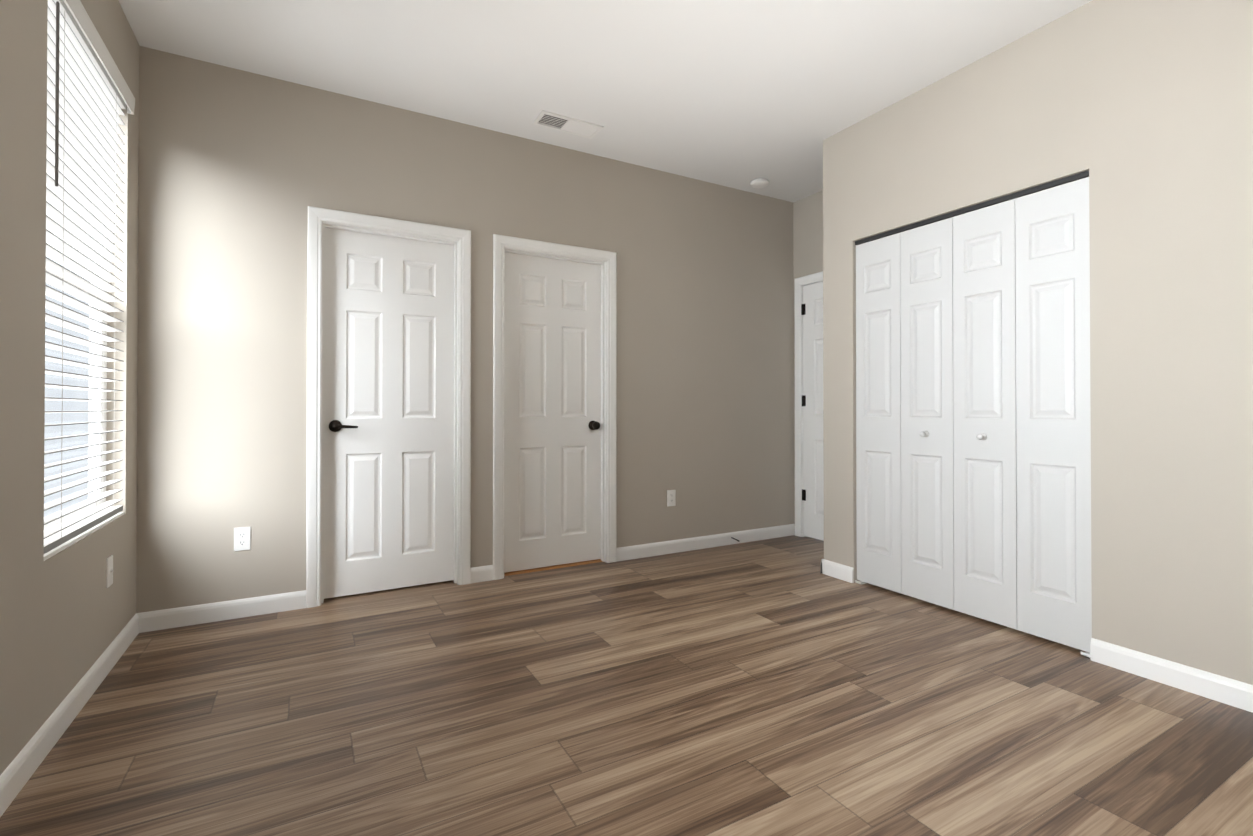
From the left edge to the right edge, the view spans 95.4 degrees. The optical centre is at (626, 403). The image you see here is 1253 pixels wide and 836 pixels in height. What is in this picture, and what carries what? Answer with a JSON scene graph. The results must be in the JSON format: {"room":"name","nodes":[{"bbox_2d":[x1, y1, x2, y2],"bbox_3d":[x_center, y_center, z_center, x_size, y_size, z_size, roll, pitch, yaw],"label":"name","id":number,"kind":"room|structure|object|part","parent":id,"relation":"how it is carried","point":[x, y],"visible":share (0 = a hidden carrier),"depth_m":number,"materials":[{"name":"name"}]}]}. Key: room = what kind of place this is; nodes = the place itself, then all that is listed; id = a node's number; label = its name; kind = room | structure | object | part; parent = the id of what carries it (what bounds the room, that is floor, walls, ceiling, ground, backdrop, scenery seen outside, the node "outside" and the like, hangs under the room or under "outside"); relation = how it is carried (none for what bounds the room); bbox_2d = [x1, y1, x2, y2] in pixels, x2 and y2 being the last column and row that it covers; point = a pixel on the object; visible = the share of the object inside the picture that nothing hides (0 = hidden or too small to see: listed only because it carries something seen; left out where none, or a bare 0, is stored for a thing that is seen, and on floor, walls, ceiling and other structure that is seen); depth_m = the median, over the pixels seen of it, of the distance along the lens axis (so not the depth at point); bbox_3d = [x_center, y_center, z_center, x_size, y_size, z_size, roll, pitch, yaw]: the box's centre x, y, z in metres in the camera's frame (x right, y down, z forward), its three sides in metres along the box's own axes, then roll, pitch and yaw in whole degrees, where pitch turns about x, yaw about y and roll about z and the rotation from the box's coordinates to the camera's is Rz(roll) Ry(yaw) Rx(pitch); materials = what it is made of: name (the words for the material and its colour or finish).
{"room":"empty bedroom","nodes":[
{"label":"empty bedroom","id":0,"kind":"room"},
{"bbox_2d":[0,0,139,774],"bbox_3d":[-1.324,-0.318,0.834,0.110,2.740,4.120,0,0,-29],"label":"wall","id":1,"kind":"structure","parent":0,"point":[66,615],"depth_m":1.68,"materials":[{"name":"paint"}]},
{"bbox_2d":[0,612,143,816],"bbox_3d":[-1.297,1.007,0.902,0.013,0.090,4.010,0,0,-29],"label":"baseboard","id":2,"kind":"structure","parent":1,"relation":"attached to","point":[24,764],"depth_m":1.82,"materials":[{"name":"white wood"}]},
{"bbox_2d":[44,512,123,560],"bbox_3d":[-2.002,0.475,2.087,0.060,0.012,0.879,0,0,-29],"label":"window sill","id":3,"kind":"structure","parent":1,"relation":"attached to","point":[56,550],"depth_m":2.01,"materials":[{"name":"white wood"}]},
{"bbox_2d":[44,0,125,529],"bbox_3d":[-2.022,-0.439,2.083,0.107,1.840,0.880,0,0,-29],"label":"window","id":4,"kind":"structure","parent":1,"relation":"in","point":[101,426],"depth_m":2.39,"materials":[{"name":"white plastic"}]},
{"bbox_2d":[55,1,59,186],"bbox_3d":[-1.790,-0.974,1.792,0.008,0.584,0.008,0,0,-29],"label":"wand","id":5,"kind":"object","parent":4,"relation":"hanging from","point":[57,96],"visible":0.98,"depth_m":1.79,"materials":[{"name":"grey plastic"}]},
{"bbox_2d":[44,267,95,514],"bbox_3d":[-2.046,-0.440,2.069,0.004,1.750,0.790,0,0,-29],"label":"window panel","id":6,"kind":"object","parent":4,"relation":"attached to","point":[70,409],"depth_m":2.12,"materials":[{"name":"clear glass"}]},
{"bbox_2d":[44,0,124,553],"bbox_3d":[-2.000,-0.401,2.096,0.052,1.722,0.852,0,0,-29],"label":"window blind slats","id":7,"kind":"object","parent":4,"relation":"hanging from","point":[90,130],"visible":0.71,"depth_m":2.06,"materials":[{"name":"white plastic"}]},
{"bbox_2d":[61,10,116,537],"bbox_3d":[-2.000,-0.423,2.096,0.055,1.723,0.574,0,0,-29],"label":"cord","id":8,"kind":"object","parent":4,"relation":"hanging from","point":[62,296],"visible":0.48,"depth_m":1.86,"materials":[{"name":"white fabric"}]},
{"bbox_3d":[-2.001,-1.314,2.102,0.058,0.060,0.844,0,0,-29],"label":"window blinds head rail","id":9,"kind":"part","parent":4,"relation":"part of","materials":[{"name":"white plastic"}]},
{"bbox_2d":[64,0,134,114],"bbox_3d":[-1.962,-1.312,2.124,0.026,0.080,0.868,0,0,-29],"label":"valance","id":10,"kind":"object","parent":4,"relation":"attached to","point":[86,25],"visible":1,"depth_m":2.10,"materials":[{"name":"white"}]},
{"bbox_2d":[106,555,112,587],"bbox_3d":[-2.073,0.672,2.287,0.006,0.115,0.070,0,0,-29],"label":"outlet","id":11,"kind":"object","parent":1,"relation":"attached to","point":[109,567],"visible":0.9,"depth_m":2.27,"materials":[{"name":"white plastic"}]},
{"bbox_2d":[136,46,793,612],"bbox_3d":[-0.477,-0.298,3.728,4.410,2.740,0.110,0,0,-29],"label":"wall","id":12,"kind":"structure","parent":0,"point":[240,170],"depth_m":3.12,"materials":[{"name":"paint"}]},
{"bbox_2d":[144,590,305,631],"bbox_3d":[-1.962,1.021,2.820,0.660,0.090,0.013,0,0,-29],"label":"baseboard","id":13,"kind":"structure","parent":12,"relation":"attached to","point":[246,607],"depth_m":2.80,"materials":[{"name":"white wood"}]},
{"bbox_2d":[234,527,250,550],"bbox_3d":[-1.920,0.676,2.849,0.070,0.115,0.007,0,0,-29],"label":"electrical outlet","id":14,"kind":"object","parent":12,"relation":"attached to","point":[247,538],"depth_m":2.85,"materials":[{"name":"white plastic"}]},
{"bbox_3d":[-1.919,0.676,2.847,0.033,0.066,0.001,0,0,-29],"label":"back left electrical outlet face","id":15,"kind":"part","parent":14,"relation":"part of","materials":[{"name":"white plastic"}]},
{"bbox_2d":[306,206,470,607],"bbox_3d":[-1.329,0.017,3.241,0.852,2.103,0.128,0,0,-29],"label":"door frame","id":16,"kind":"structure","parent":12,"relation":"attached to","point":[317,216],"depth_m":3.12,"materials":[{"name":"white wood"}]},
{"bbox_2d":[324,228,453,598],"bbox_3d":[-1.331,0.048,3.245,0.704,2.018,0.098,0,0,-29],"label":"door","id":17,"kind":"structure","parent":12,"relation":"in","point":[389,393],"depth_m":3.24,"materials":[{"name":"white wood"}]},
{"bbox_3d":[-1.542,0.123,3.107,0.143,0.066,0.062,0,0,-29],"label":"door handle","id":18,"kind":"part","parent":17,"relation":"part of","materials":[{"name":"black metal"}]},
{"bbox_2d":[504,252,600,572],"bbox_3d":[-0.468,0.051,3.724,0.699,2.018,0.103,0,0,-29],"label":"door","id":19,"kind":"structure","parent":12,"relation":"in","point":[552,509],"depth_m":3.73,"materials":[{"name":"white wood"}]},
{"bbox_3d":[-0.212,0.148,3.846,0.066,0.066,0.068,0,0,-29],"label":"door handle","id":20,"kind":"part","parent":19,"relation":"part of","materials":[{"name":"black metal"}]},
{"bbox_2d":[493,234,616,579],"bbox_3d":[-0.466,0.021,3.722,0.847,2.103,0.128,0,0,-29],"label":"door frame","id":21,"kind":"structure","parent":12,"relation":"attached to","point":[500,242],"depth_m":3.77,"materials":[{"name":"white wood"}]},
{"bbox_2d":[667,490,675,505],"bbox_3d":[0.324,0.680,4.103,0.070,0.115,0.006,0,0,-29],"label":"electrical outlet","id":22,"kind":"object","parent":12,"relation":"attached to","point":[669,492],"visible":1,"depth_m":4.10,"materials":[{"name":"white plastic"}]},
{"bbox_2d":[617,524,794,561],"bbox_3d":[0.654,1.031,4.281,1.665,0.090,0.013,0,0,-29],"label":"baseboard","id":23,"kind":"structure","parent":12,"relation":"attached to","point":[702,542],"depth_m":4.22,"materials":[{"name":"white wood"}]},
{"bbox_2d":[118,0,1092,202],"bbox_3d":[0.381,-1.729,2.202,4.410,0.100,4.830,0,0,-29],"label":"ceiling","id":24,"kind":"structure","parent":0,"point":[739,94],"depth_m":2.77,"materials":[{"name":"paint"}]},
{"bbox_2d":[532,110,603,138],"bbox_3d":[-0.348,-1.667,3.415,0.390,0.006,0.170,0,0,-29],"label":"ceiling vent","id":25,"kind":"object","parent":24,"relation":"in","point":[581,128],"depth_m":3.42,"materials":[{"name":"white metal"}]},
{"bbox_3d":[-0.434,-1.670,3.367,0.150,0.001,0.126,0,0,-29],"label":"dark ceiling air vent","id":26,"kind":"part","parent":25,"relation":"part of","materials":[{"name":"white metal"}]},
{"bbox_2d":[538,114,568,128],"bbox_3d":[-0.433,-1.667,3.368,0.153,0.004,0.126,0,0,-29],"label":"bars","id":27,"kind":"object","parent":25,"relation":"attached to","point":[565,122],"visible":1,"depth_m":3.37,"materials":[{"name":"white metal"}]},
{"bbox_2d":[750,178,768,187],"bbox_3d":[0.994,-1.644,4.261,0.136,0.040,0.136,0,0,-29],"label":"smoke detector","id":28,"kind":"object","parent":24,"relation":"attached to","point":[760,183],"visible":0.98,"depth_m":4.22,"materials":[{"name":"white plastic"}]},
{"bbox_2d":[0,535,1252,835],"bbox_3d":[0.381,1.111,2.182,4.410,0.100,4.830,0,0,-29],"label":"floor","id":29,"kind":"structure","parent":0,"point":[778,687],"depth_m":1.89,"materials":[{"name":"brown wood"}]},
{"bbox_2d":[504,559,602,575],"bbox_3d":[-0.479,1.070,3.738,0.705,0.004,0.075,0,0,-29],"label":"threshold","id":30,"kind":"object","parent":29,"relation":"on","point":[551,567],"visible":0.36,"depth_m":3.71,"materials":[{"name":"brown wood"}]},
{"bbox_2d":[855,580,1089,657],"bbox_3d":[1.675,1.059,2.902,0.048,0.014,1.183,0,0,-29],"label":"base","id":31,"kind":"object","parent":29,"relation":"on","point":[1086,654],"visible":0.79,"depth_m":2.41,"materials":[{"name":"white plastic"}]},
{"bbox_2d":[793,190,822,523],"bbox_3d":[2.404,-0.303,2.978,0.110,2.740,4.010,0,0,-29],"label":"wall","id":32,"kind":"structure","parent":0,"point":[808,235],"depth_m":4.58,"materials":[{"name":"paint"}]},
{"bbox_2d":[795,271,822,536],"bbox_3d":[1.638,0.025,4.329,0.128,2.103,0.852,0,0,-29],"label":"door frame","id":33,"kind":"structure","parent":32,"relation":"attached to","point":[807,279],"depth_m":4.63,"materials":[{"name":"white wood"}]},
{"bbox_2d":[801,281,823,540],"bbox_3d":[1.610,0.055,4.317,0.049,2.018,0.712,0,0,-29],"label":"door","id":34,"kind":"structure","parent":32,"relation":"in","point":[813,487],"depth_m":4.52,"materials":[{"name":"white wood"}]},
{"bbox_3d":[1.429,-0.012,4.605,0.013,1.590,0.034,0,0,-29],"label":"door hinges and handle","id":35,"kind":"part","parent":34,"relation":"part of","materials":[{"name":"black metal"}]},
{"bbox_2d":[823,0,1252,684],"bbox_3d":[2.054,-0.308,2.272,0.110,2.740,3.120,0,0,-29],"label":"wall","id":36,"kind":"structure","parent":0,"point":[1139,112],"depth_m":2.24,"materials":[{"name":"paint"}]},
{"bbox_2d":[821,559,853,575],"bbox_3d":[1.520,1.027,3.759,0.663,0.090,0.013,0,0,-29],"label":"baseboard","id":37,"kind":"structure","parent":36,"relation":"attached to","point":[829,568],"depth_m":3.52,"materials":[{"name":"white wood"}]},
{"bbox_2d":[856,233,900,592],"bbox_3d":[1.460,0.051,3.295,0.030,2.000,0.292,0,0,-29],"label":"bifold closet door","id":38,"kind":"structure","parent":36,"relation":"in","point":[878,424],"depth_m":3.28,"materials":[{"name":"white wood"}]},
{"bbox_2d":[900,217,953,609],"bbox_3d":[1.588,0.049,3.029,0.067,2.000,0.292,0,0,-29],"label":"bifold closet door","id":39,"kind":"structure","parent":36,"relation":"in","point":[927,463],"depth_m":3.02,"materials":[{"name":"white wood"}]},
{"bbox_3d":[1.575,0.162,3.021,0.037,0.036,0.036,0,0,-29],"label":"closet bifold knob","id":40,"kind":"part","parent":39,"relation":"part of","materials":[{"name":"white plastic"}]},
{"bbox_2d":[855,170,1088,244],"bbox_3d":[1.677,-0.967,2.917,0.040,0.022,1.181,0,0,-29],"label":"track rail","id":41,"kind":"object","parent":36,"relation":"attached to","point":[1068,179],"visible":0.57,"depth_m":2.78,"materials":[{"name":"black metal"}]},
{"bbox_2d":[953,199,1016,629],"bbox_3d":[1.731,0.047,2.772,0.068,2.000,0.292,0,0,-29],"label":"bifold closet door","id":42,"kind":"structure","parent":36,"relation":"in","point":[984,401],"depth_m":2.76,"materials":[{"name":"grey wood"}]},
{"bbox_3d":[1.718,0.160,2.764,0.037,0.036,0.036,0,0,-29],"label":"closet bifold knob","id":43,"kind":"part","parent":42,"relation":"part of","materials":[{"name":"white plastic"}]},
{"bbox_2d":[1015,177,1091,652],"bbox_3d":[1.891,0.046,2.523,0.030,2.000,0.292,0,0,-29],"label":"bifold closet door","id":44,"kind":"structure","parent":36,"relation":"in","point":[1053,411],"depth_m":2.51,"materials":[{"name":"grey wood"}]},
{"bbox_2d":[1090,638,1252,712],"bbox_3d":[2.336,1.012,1.630,0.013,0.090,1.680,0,0,-29],"label":"baseboard","id":45,"kind":"structure","parent":36,"relation":"attached to","point":[1222,689],"depth_m":2.13,"materials":[{"name":"white wood"}]}
]}

